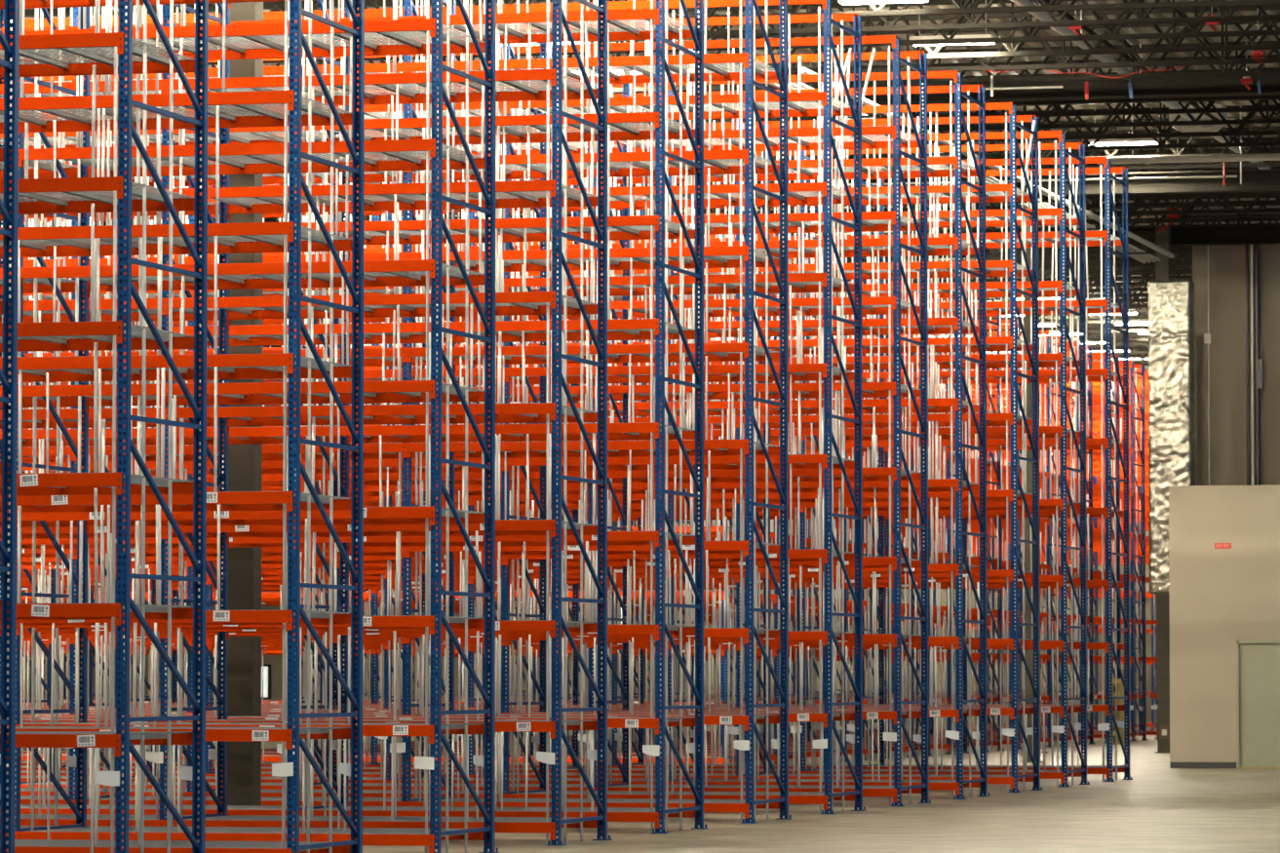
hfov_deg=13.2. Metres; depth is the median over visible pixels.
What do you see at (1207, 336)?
conduit
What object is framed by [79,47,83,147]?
pole
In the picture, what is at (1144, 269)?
joist
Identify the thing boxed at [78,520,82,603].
pole
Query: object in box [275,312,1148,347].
joist
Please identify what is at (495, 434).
pole
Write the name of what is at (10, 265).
pole
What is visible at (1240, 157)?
pipe
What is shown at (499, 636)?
pole
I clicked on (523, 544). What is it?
pole
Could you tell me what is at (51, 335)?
rack
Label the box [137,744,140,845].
pole
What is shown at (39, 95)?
pole
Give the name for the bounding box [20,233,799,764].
rack
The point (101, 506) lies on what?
pole
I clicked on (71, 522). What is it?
pole
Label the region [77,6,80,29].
pole
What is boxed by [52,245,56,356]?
pole
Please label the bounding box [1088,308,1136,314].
ceiling light
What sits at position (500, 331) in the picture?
pole
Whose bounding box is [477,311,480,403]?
pole
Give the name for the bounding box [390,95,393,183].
pole
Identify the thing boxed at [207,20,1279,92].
joist
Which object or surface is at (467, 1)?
pole
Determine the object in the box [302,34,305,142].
pole
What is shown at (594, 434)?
pole
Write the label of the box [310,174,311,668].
pole
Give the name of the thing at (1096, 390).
rack
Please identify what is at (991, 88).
pipe
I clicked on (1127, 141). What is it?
ceiling light
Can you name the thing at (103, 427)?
pole
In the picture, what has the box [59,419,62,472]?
pole
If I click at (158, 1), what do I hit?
pole
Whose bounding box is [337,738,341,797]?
pole
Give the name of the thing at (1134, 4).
joist
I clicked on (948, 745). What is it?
rack
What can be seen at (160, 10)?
pole
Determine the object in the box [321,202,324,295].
pole
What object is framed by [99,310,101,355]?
pole
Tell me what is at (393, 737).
pole
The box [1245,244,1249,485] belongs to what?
conduit
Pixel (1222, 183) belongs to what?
fitting
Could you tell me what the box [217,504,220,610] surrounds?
pole
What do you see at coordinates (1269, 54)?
joist
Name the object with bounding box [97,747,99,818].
pole
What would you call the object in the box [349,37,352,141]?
pole
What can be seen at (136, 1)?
pole
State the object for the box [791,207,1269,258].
joist
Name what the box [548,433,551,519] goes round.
pole
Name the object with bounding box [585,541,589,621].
pole
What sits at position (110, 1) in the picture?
pole
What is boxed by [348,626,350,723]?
pole
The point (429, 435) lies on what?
pole
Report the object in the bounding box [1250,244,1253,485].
conduit
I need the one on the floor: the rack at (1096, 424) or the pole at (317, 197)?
the rack at (1096, 424)
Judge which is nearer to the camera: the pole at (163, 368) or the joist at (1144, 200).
the pole at (163, 368)
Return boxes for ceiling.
[24,0,1279,343]
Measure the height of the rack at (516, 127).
9.166 m
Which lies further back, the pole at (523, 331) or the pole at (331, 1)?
the pole at (523, 331)
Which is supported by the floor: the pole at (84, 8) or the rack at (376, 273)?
the rack at (376, 273)
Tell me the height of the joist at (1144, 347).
0.910 m
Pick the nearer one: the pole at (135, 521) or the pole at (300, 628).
the pole at (300, 628)
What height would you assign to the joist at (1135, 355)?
0.910 m
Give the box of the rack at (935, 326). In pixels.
[16,70,990,799]
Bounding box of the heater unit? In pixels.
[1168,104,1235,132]
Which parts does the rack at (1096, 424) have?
post, upright frame, post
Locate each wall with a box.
[15,353,1156,727]
[1168,484,1279,762]
[1192,243,1279,485]
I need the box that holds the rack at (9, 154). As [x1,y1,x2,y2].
[0,0,19,852]
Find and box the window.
[261,663,271,698]
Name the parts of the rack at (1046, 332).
post, post, upright frame, post, upright frame, post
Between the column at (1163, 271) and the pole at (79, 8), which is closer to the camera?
the pole at (79, 8)
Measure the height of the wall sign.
0.096 m
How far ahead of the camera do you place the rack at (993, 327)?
118.47 m
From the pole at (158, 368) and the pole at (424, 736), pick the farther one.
the pole at (424, 736)
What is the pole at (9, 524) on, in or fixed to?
on the rack at (51, 335)
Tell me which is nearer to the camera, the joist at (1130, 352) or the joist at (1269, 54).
the joist at (1269, 54)
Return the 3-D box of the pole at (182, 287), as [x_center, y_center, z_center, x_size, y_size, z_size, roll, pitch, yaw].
[-3.901,-0.839,47.304,0.024,0.962,0.024,0,-3,14]
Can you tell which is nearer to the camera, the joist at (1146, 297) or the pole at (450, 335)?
the pole at (450, 335)
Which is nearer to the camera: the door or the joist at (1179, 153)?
the door
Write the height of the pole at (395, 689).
0.860 m
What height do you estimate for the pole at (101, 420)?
1.008 m
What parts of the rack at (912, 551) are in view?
upright frame, post, post, post, upright frame, post, upright frame, post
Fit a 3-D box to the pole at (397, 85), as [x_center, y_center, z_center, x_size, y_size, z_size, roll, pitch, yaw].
[-2.235,-2.703,51.038,0.025,0.962,0.024,-1,-3,14]
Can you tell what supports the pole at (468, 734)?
on the rack at (409, 196)
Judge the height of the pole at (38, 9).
9.050 m
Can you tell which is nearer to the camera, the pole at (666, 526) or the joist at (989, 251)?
the pole at (666, 526)
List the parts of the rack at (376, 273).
post, upright frame, post, post, upright frame, post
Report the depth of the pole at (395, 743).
52.02 m
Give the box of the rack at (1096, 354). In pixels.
[640,350,1120,742]
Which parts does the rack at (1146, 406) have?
post, post, post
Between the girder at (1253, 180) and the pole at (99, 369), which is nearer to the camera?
the pole at (99, 369)
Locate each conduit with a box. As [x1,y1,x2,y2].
[1203,245,1210,485]
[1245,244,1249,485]
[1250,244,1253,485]
[1253,244,1263,485]
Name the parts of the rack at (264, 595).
upright frame, upright frame, post, upright frame, post, post, upright frame, post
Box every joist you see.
[1,0,1279,18]
[1,0,1279,65]
[38,0,1279,37]
[38,160,1279,227]
[38,194,1279,232]
[71,195,1279,224]
[95,54,1279,137]
[199,166,1279,222]
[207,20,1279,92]
[210,4,1279,75]
[262,303,1148,347]
[264,332,1148,361]
[271,317,1148,350]
[272,308,1148,347]
[274,323,1148,353]
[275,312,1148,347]
[279,327,1148,357]
[305,0,1279,69]
[378,194,1275,232]
[398,40,1279,117]
[531,126,1279,171]
[539,116,1279,170]
[616,147,1279,199]
[620,98,1279,143]
[653,104,1279,163]
[691,68,1279,132]
[710,98,1279,157]
[743,246,1192,283]
[761,245,1192,286]
[790,222,1279,270]
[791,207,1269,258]
[791,217,1279,264]
[796,203,1279,233]
[814,136,1279,171]
[847,245,1192,274]
[847,252,1192,292]
[850,271,1192,308]
[903,277,1191,312]
[913,259,1192,300]
[913,292,1148,329]
[915,266,1191,303]
[967,284,1148,319]
[972,341,1148,369]
[986,297,1148,333]
[989,287,1148,324]
[1046,336,1148,365]
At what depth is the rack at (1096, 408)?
134.57 m
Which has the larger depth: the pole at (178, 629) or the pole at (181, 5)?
the pole at (181, 5)
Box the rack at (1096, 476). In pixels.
[953,393,1149,730]
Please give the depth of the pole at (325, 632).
52.12 m
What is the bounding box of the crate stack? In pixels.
[1112,678,1126,744]
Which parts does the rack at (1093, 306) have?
post, upright frame, post, post, upright frame, post, post, upright frame, post, post, upright frame, post, post, upright frame, post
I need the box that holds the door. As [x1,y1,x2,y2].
[1236,640,1279,768]
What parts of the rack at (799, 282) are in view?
post, upright frame, post, upright frame, post, post, upright frame, post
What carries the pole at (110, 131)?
on the rack at (409, 196)
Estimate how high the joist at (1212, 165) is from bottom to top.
0.910 m
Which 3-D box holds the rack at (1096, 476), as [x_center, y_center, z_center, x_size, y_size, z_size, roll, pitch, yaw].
[12.260,3.765,150.584,7.618,9.166,1.815,-1,-3,14]
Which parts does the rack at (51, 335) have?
post, upright frame, post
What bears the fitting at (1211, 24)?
hanging from the ceiling
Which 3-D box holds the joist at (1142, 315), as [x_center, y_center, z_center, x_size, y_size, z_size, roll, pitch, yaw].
[2.797,-3.118,143.925,55.022,0.910,0.140,-1,-3,14]
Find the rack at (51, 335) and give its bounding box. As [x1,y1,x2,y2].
[0,0,208,852]
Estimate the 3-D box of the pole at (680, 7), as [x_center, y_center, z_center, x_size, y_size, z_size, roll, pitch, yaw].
[0.410,-0.489,55.624,0.026,9.050,0.032,-1,-3,14]
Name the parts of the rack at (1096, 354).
post, post, post, upright frame, post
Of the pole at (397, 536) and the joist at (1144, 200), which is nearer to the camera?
the pole at (397, 536)
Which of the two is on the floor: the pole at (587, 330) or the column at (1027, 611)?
the column at (1027, 611)
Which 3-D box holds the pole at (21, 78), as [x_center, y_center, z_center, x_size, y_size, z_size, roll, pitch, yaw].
[-4.994,-2.986,44.819,0.028,0.962,0.028,0,-3,14]
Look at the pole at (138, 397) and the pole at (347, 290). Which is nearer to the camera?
the pole at (138, 397)
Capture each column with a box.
[227,1,263,805]
[1023,205,1043,762]
[1154,225,1171,753]
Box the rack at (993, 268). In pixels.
[0,102,1043,792]
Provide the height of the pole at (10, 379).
1.008 m
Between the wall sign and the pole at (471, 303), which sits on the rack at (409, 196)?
the pole at (471, 303)
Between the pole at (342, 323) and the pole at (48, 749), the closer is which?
the pole at (48, 749)
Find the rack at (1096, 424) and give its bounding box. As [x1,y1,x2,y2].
[891,378,1149,730]
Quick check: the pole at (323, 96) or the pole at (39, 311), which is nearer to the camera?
the pole at (39, 311)
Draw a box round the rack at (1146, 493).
[1051,492,1156,722]
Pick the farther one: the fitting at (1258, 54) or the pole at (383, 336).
the fitting at (1258, 54)
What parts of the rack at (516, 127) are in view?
post, post, upright frame, post, post, upright frame, post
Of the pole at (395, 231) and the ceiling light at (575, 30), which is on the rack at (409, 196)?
the pole at (395, 231)
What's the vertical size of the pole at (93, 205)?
0.962 m
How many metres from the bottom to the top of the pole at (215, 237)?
0.962 m
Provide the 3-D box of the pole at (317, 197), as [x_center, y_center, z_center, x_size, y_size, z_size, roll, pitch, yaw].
[-2.973,-1.684,51.095,0.030,0.962,0.030,0,-3,14]
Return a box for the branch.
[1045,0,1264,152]
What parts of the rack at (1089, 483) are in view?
post, post, post, post, upright frame, post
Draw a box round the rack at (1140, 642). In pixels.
[1001,408,1149,730]
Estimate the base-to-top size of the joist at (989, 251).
0.910 m
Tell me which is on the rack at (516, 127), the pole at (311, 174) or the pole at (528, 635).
the pole at (528, 635)
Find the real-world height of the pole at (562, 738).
0.860 m
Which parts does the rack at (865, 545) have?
post, upright frame, post, post, upright frame, post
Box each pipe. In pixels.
[832,175,1237,186]
[985,76,1062,96]
[1098,106,1279,183]
[1179,207,1279,218]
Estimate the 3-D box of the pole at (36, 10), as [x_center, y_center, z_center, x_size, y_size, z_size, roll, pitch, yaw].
[-5.192,-0.856,47.553,0.024,9.050,0.024,-1,-3,14]
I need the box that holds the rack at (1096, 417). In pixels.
[715,369,1157,739]
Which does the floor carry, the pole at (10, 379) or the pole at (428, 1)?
the pole at (428, 1)
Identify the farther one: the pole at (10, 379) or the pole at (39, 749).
the pole at (39, 749)
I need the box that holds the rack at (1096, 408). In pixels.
[682,360,1147,740]
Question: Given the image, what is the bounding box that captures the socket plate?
[1159,726,1169,738]
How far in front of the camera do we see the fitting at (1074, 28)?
79.88 m
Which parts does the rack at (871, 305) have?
upright frame, post, upright frame, post, post, upright frame, post, post, upright frame, post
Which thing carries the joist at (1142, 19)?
attached to the ceiling
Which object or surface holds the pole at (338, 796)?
on the rack at (376, 273)
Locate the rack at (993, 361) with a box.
[15,130,1089,787]
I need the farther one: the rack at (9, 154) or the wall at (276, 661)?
the wall at (276, 661)
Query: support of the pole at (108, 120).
on the rack at (242, 237)
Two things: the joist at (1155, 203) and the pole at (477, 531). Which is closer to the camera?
the pole at (477, 531)
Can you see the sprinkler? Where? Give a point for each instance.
(1041, 16)
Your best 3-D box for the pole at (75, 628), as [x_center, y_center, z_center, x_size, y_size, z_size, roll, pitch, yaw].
[-4.817,2.109,47.394,0.023,0.860,0.022,-1,-3,14]
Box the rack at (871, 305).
[8,35,931,806]
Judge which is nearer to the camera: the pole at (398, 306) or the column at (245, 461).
the pole at (398, 306)
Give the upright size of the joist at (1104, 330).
0.910 m
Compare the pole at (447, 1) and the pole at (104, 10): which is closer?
the pole at (447, 1)
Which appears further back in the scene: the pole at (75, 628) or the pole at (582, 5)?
the pole at (582, 5)
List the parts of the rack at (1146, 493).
upright frame, post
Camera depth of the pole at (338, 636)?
54.97 m
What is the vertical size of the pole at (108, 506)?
0.860 m
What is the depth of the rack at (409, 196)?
51.40 m
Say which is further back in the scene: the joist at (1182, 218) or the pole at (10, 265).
the joist at (1182, 218)
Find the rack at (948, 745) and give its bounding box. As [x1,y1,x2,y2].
[411,298,969,754]
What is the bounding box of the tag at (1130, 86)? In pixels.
[1127,82,1133,98]
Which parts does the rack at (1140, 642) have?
post, post, upright frame, post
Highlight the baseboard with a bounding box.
[1169,762,1236,768]
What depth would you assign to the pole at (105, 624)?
44.27 m
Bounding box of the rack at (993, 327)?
[508,318,1025,749]
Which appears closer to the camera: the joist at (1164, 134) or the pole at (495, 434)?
the pole at (495, 434)
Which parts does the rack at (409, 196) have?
post, upright frame, post, post, upright frame, post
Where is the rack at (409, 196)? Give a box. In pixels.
[0,0,612,846]
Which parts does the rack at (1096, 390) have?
post, upright frame, post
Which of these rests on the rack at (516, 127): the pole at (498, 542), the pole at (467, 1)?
the pole at (498, 542)
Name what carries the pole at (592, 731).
on the rack at (516, 127)
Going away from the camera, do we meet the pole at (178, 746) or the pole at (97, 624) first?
the pole at (97, 624)
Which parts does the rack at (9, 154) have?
upright frame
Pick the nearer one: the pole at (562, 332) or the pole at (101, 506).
the pole at (101, 506)
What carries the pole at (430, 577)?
on the rack at (516, 127)
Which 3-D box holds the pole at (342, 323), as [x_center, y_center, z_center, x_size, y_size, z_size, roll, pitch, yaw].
[-2.566,-0.814,47.857,0.020,0.962,0.020,-1,-3,14]
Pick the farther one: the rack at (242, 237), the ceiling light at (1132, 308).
the ceiling light at (1132, 308)
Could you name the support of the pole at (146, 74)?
on the rack at (376, 273)
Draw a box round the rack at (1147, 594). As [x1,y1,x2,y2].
[1040,420,1156,730]
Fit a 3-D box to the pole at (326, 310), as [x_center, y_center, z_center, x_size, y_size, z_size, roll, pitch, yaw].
[-2.958,-0.614,52.267,0.020,0.962,0.020,-1,-3,14]
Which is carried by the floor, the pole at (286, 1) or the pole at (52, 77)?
the pole at (286, 1)
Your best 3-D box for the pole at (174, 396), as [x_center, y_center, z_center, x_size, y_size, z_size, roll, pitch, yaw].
[-3.966,0.199,47.262,0.024,1.008,0.024,-1,-3,14]
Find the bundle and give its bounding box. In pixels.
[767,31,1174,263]
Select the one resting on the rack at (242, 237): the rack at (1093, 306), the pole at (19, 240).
the pole at (19, 240)
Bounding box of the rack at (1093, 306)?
[15,156,1132,781]
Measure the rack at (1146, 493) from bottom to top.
9.166 m
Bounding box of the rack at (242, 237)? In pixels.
[0,0,364,852]
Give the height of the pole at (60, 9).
9.050 m
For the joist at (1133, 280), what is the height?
0.910 m
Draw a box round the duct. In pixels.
[1147,279,1195,594]
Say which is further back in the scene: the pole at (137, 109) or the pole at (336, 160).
the pole at (336, 160)
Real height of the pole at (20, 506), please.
0.860 m
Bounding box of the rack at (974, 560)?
[459,315,1003,751]
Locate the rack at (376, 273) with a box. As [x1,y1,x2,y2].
[0,0,499,852]
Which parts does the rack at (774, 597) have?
post, post, upright frame, post, upright frame, post, upright frame, post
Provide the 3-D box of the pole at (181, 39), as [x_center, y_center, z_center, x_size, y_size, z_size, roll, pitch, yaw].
[-3.924,-2.869,47.390,0.024,0.962,0.024,0,-3,14]
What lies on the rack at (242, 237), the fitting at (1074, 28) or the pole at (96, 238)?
the pole at (96, 238)
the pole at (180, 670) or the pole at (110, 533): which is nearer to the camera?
the pole at (180, 670)
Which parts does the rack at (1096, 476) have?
post, upright frame, post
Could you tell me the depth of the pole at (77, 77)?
47.62 m
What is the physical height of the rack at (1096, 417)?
9.166 m
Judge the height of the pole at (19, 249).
0.962 m
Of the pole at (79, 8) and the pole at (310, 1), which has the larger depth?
the pole at (79, 8)
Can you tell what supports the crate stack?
on the floor
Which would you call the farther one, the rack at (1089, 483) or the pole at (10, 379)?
the rack at (1089, 483)
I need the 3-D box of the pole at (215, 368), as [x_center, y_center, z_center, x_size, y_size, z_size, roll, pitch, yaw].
[-3.294,0.007,43.029,0.024,1.008,0.024,-1,-3,14]
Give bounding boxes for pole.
[5,19,12,828]
[8,379,10,459]
[8,524,9,597]
[9,57,11,175]
[17,239,19,356]
[17,505,20,603]
[17,505,21,603]
[18,369,22,472]
[18,374,22,472]
[19,0,22,35]
[19,0,24,113]
[19,248,21,356]
[20,622,22,728]
[24,122,28,227]
[30,8,38,830]
[33,8,38,827]
[38,93,40,148]
[38,310,40,409]
[38,631,40,719]
[38,747,40,817]
[39,213,43,300]
[40,9,43,80]
[45,372,48,472]
[46,747,49,841]
[50,0,53,96]
[50,622,54,726]
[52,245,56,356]
[53,119,56,226]
[54,7,62,825]
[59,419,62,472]
[61,7,65,81]
[62,111,65,163]
[62,213,66,299]
[69,520,73,603]
[75,277,78,385]
[75,627,76,723]
[76,54,78,147]
[76,627,78,723]
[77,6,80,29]
[77,158,80,266]
[77,395,81,472]
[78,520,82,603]
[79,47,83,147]
[82,6,86,29]
[89,747,94,852]
[90,203,94,321]
[91,64,95,192]
[92,237,96,355]
[93,342,97,472]
[94,487,98,603]
[94,747,97,846]
[95,0,98,53]
[95,0,100,95]
[95,622,96,728]
[96,108,100,226]
[96,237,99,355]
[96,622,99,728]
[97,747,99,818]
[98,368,101,472]
[98,747,100,818]
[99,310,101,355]
[100,6,104,80]
[100,108,105,225]
[100,504,103,603]
[101,420,103,472]
[102,419,105,472]
[103,9,105,80]
[103,533,104,603]
[104,622,108,727]
[105,0,109,95]
[106,118,110,225]
[107,504,110,603]
[108,0,112,95]
[108,212,110,299]
[109,631,111,719]
[110,0,117,852]
[110,130,112,160]
[110,533,112,603]
[130,395,132,474]
[132,622,137,728]
[134,520,136,604]
[135,0,139,94]
[135,744,138,831]
[136,107,140,225]
[136,395,141,474]
[136,520,140,604]
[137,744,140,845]
[138,237,142,355]
[139,4,142,27]
[140,2,147,852]
[140,426,141,475]
[146,74,147,146]
[153,622,156,728]
[155,0,159,93]
[155,4,161,818]
[155,367,159,476]
[155,504,159,604]
[156,106,160,224]
[157,236,159,354]
[158,236,162,354]
[158,504,160,604]
[160,367,165,477]
[166,0,173,852]
[170,744,172,827]
[172,398,173,478]
[173,394,176,478]
[177,627,180,724]
[177,744,180,831]
[178,51,180,145]
[178,140,182,605]
[178,156,182,264]
[179,38,183,145]
[180,3,183,26]
[180,3,185,817]
[180,669,181,722]
[181,275,184,354]
[197,88,201,814]
[213,366,217,491]
[214,235,217,353]
[215,105,219,223]
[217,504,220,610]
[222,0,225,92]
[281,0,288,848]
[285,532,287,610]
[285,631,287,719]
[287,113,288,186]
[299,627,301,724]
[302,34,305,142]
[302,738,305,832]
[304,518,307,610]
[306,0,311,852]
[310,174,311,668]
[310,306,313,405]
[310,416,315,488]
[310,738,313,819]
[311,85,314,185]
[311,532,315,611]
[313,631,317,720]
[314,195,319,295]
[321,95,324,185]
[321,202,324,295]
[322,0,325,75]
[323,738,326,816]
[324,310,327,405]
[324,631,326,719]
[328,0,334,852]
[333,543,337,612]
[334,333,337,426]
[335,158,338,253]
[337,393,340,497]
[337,634,341,717]
[337,738,340,829]
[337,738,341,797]
[338,0,340,21]
[341,276,344,381]
[343,41,346,141]
[343,738,346,831]
[345,155,349,261]
[346,272,349,381]
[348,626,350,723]
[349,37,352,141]
[379,435,382,506]
[382,333,385,425]
[383,736,386,810]
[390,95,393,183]
[390,736,394,820]
[392,0,395,73]
[392,310,395,404]
[393,0,397,85]
[393,193,396,294]
[393,631,396,720]
[393,736,396,816]
[395,83,398,183]
[395,531,398,615]
[396,202,398,294]
[396,305,400,404]
[396,531,400,615]
[421,634,425,717]
[423,736,425,809]
[425,0,429,852]
[427,531,430,615]
[428,434,430,506]
[428,743,429,815]
[429,577,430,615]
[429,634,430,674]
[441,304,443,404]
[445,0,449,852]
[449,333,452,425]
[451,734,454,810]
[465,0,468,852]
[467,734,468,820]
[469,0,472,71]
[469,303,472,403]
[475,530,478,617]
[475,734,478,819]
[476,630,479,720]
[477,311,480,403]
[478,0,483,71]
[478,193,481,292]
[480,84,484,181]
[494,732,497,811]
[495,433,496,519]
[496,435,498,519]
[498,331,500,424]
[498,433,500,519]
[498,542,500,620]
[498,634,501,716]
[500,331,501,424]
[501,732,503,811]
[521,330,524,424]
[522,542,525,620]
[525,732,528,811]
[526,433,529,519]
[528,634,530,717]
[545,0,549,845]
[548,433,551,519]
[548,634,551,717]
[561,331,564,423]
[561,737,563,809]
[563,0,566,843]
[566,637,567,717]
[580,3,583,841]
[585,329,589,423]
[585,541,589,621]
[590,730,593,811]
[592,432,595,524]
[650,0,653,833]
[664,0,667,831]
[679,0,682,829]
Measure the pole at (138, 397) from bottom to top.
1.008 m
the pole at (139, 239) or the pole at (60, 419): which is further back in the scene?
the pole at (60, 419)
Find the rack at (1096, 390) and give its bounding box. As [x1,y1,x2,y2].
[930,386,1149,730]
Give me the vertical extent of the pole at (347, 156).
0.962 m
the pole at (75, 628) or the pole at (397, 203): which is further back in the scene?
the pole at (397, 203)
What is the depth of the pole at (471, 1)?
50.94 m
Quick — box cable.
[983,65,1186,77]
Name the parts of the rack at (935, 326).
post, upright frame, post, post, upright frame, post, post, upright frame, post, post, upright frame, post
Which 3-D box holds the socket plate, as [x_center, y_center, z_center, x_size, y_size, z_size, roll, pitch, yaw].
[10.609,6.187,112.154,0.200,0.260,0.030,-1,-3,14]
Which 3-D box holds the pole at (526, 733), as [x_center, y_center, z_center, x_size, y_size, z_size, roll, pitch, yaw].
[-1.113,3.348,54.508,0.024,0.860,0.024,0,-3,14]
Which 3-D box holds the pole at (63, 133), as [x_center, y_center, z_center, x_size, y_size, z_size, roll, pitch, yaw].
[-5.465,-2.635,52.565,0.028,0.962,0.028,-1,-3,14]
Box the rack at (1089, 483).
[600,341,1094,744]
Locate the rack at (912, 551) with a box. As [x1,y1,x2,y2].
[349,280,931,757]
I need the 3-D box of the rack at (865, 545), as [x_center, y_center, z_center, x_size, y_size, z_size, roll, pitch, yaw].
[-1.027,1.688,104.856,11.434,9.166,1.848,-1,-3,14]
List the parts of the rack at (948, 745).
post, upright frame, post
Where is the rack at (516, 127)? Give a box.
[0,0,708,833]
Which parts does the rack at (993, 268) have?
post, post, upright frame, post, post, upright frame, post, post, upright frame, post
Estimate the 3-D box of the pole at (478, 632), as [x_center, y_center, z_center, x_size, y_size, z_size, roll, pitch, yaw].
[-1.492,2.275,51.025,0.025,0.860,0.024,0,-3,14]
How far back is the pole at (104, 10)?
51.69 m
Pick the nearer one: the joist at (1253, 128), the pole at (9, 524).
the pole at (9, 524)
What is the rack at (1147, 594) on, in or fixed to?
on the floor
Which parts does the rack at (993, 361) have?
post, upright frame, post, upright frame, post, post, upright frame, post, post, upright frame, post, post, upright frame, post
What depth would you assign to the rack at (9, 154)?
36.60 m
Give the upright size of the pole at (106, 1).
0.962 m
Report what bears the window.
in the wall at (276, 661)
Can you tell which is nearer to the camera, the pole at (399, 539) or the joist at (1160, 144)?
the pole at (399, 539)
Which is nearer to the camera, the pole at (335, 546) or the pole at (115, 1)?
the pole at (115, 1)
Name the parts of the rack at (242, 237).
post, upright frame, post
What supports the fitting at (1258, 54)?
hanging from the ceiling
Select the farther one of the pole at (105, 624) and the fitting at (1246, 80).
the fitting at (1246, 80)
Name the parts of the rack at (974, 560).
post, post, post, upright frame, post, upright frame, post, upright frame, post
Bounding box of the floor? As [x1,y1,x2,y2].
[20,726,1279,852]
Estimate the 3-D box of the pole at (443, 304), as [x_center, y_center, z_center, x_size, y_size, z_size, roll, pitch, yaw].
[-1.814,-0.678,50.849,0.020,0.962,0.020,0,-3,14]
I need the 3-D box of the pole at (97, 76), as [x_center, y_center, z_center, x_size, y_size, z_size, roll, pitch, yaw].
[-4.232,-3.055,43.295,0.022,0.962,0.022,0,-3,14]
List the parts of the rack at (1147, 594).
post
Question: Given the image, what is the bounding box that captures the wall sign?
[1214,543,1231,548]
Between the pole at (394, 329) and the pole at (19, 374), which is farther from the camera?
the pole at (394, 329)
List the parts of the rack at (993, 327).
post, post, upright frame, post, post, upright frame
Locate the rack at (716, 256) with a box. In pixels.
[0,0,792,823]
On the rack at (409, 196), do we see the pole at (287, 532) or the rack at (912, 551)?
the pole at (287, 532)
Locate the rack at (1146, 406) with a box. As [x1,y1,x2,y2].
[974,401,1149,726]
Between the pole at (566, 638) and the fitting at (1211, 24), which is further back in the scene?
the fitting at (1211, 24)
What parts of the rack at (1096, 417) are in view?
post, post, post, post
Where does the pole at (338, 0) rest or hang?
on the rack at (376, 273)
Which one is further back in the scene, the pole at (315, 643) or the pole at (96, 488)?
the pole at (315, 643)
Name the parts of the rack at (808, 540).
post, post, post, upright frame, post, post, upright frame, post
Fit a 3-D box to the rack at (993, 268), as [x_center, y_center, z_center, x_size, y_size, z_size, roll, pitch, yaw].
[-3.945,0.403,76.569,18.902,9.166,1.848,-1,-3,14]
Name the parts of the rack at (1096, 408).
post, upright frame, post, post, upright frame, post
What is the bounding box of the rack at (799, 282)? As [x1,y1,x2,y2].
[0,0,866,814]
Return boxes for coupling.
[1157,207,1179,232]
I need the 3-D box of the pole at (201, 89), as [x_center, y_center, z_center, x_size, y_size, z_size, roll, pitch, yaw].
[-4.167,-0.623,52.673,0.026,9.050,0.032,-1,-3,14]
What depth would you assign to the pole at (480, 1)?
51.29 m
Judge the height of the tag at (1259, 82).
1.180 m
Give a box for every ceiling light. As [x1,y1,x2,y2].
[501,0,581,45]
[566,30,647,75]
[839,0,927,4]
[909,0,995,45]
[1087,106,1159,145]
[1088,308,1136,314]
[1115,319,1148,324]
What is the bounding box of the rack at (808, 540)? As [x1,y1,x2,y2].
[23,257,847,762]
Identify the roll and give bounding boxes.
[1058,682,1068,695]
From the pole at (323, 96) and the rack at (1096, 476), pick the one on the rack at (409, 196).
the pole at (323, 96)
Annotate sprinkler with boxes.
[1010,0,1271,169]
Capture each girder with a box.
[364,69,1279,116]
[566,168,1279,195]
[776,224,1279,249]
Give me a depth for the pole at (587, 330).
54.60 m
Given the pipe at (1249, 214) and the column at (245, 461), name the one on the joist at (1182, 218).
the pipe at (1249, 214)
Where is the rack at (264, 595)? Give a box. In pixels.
[20,213,745,764]
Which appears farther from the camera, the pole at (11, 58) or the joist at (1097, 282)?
the joist at (1097, 282)
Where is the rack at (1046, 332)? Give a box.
[556,330,1061,747]
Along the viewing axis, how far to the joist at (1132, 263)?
123.79 m
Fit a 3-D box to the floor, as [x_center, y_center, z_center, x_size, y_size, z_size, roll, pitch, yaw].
[-8.424,5.561,85.830,92.000,0.300,179.400,-1,-3,14]
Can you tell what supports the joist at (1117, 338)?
attached to the ceiling
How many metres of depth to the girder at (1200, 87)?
86.80 m
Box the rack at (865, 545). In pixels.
[301,270,892,760]
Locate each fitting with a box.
[1068,1,1082,35]
[1204,6,1218,32]
[1221,161,1227,185]
[1240,24,1252,90]
[1251,8,1264,64]
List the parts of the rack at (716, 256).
post, upright frame, post, post, upright frame, post, post, upright frame, post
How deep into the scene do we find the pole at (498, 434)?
54.69 m
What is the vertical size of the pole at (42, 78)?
0.962 m
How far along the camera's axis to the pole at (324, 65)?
52.39 m
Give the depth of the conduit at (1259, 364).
112.90 m
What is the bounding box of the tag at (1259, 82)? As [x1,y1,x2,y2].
[1256,80,1260,93]

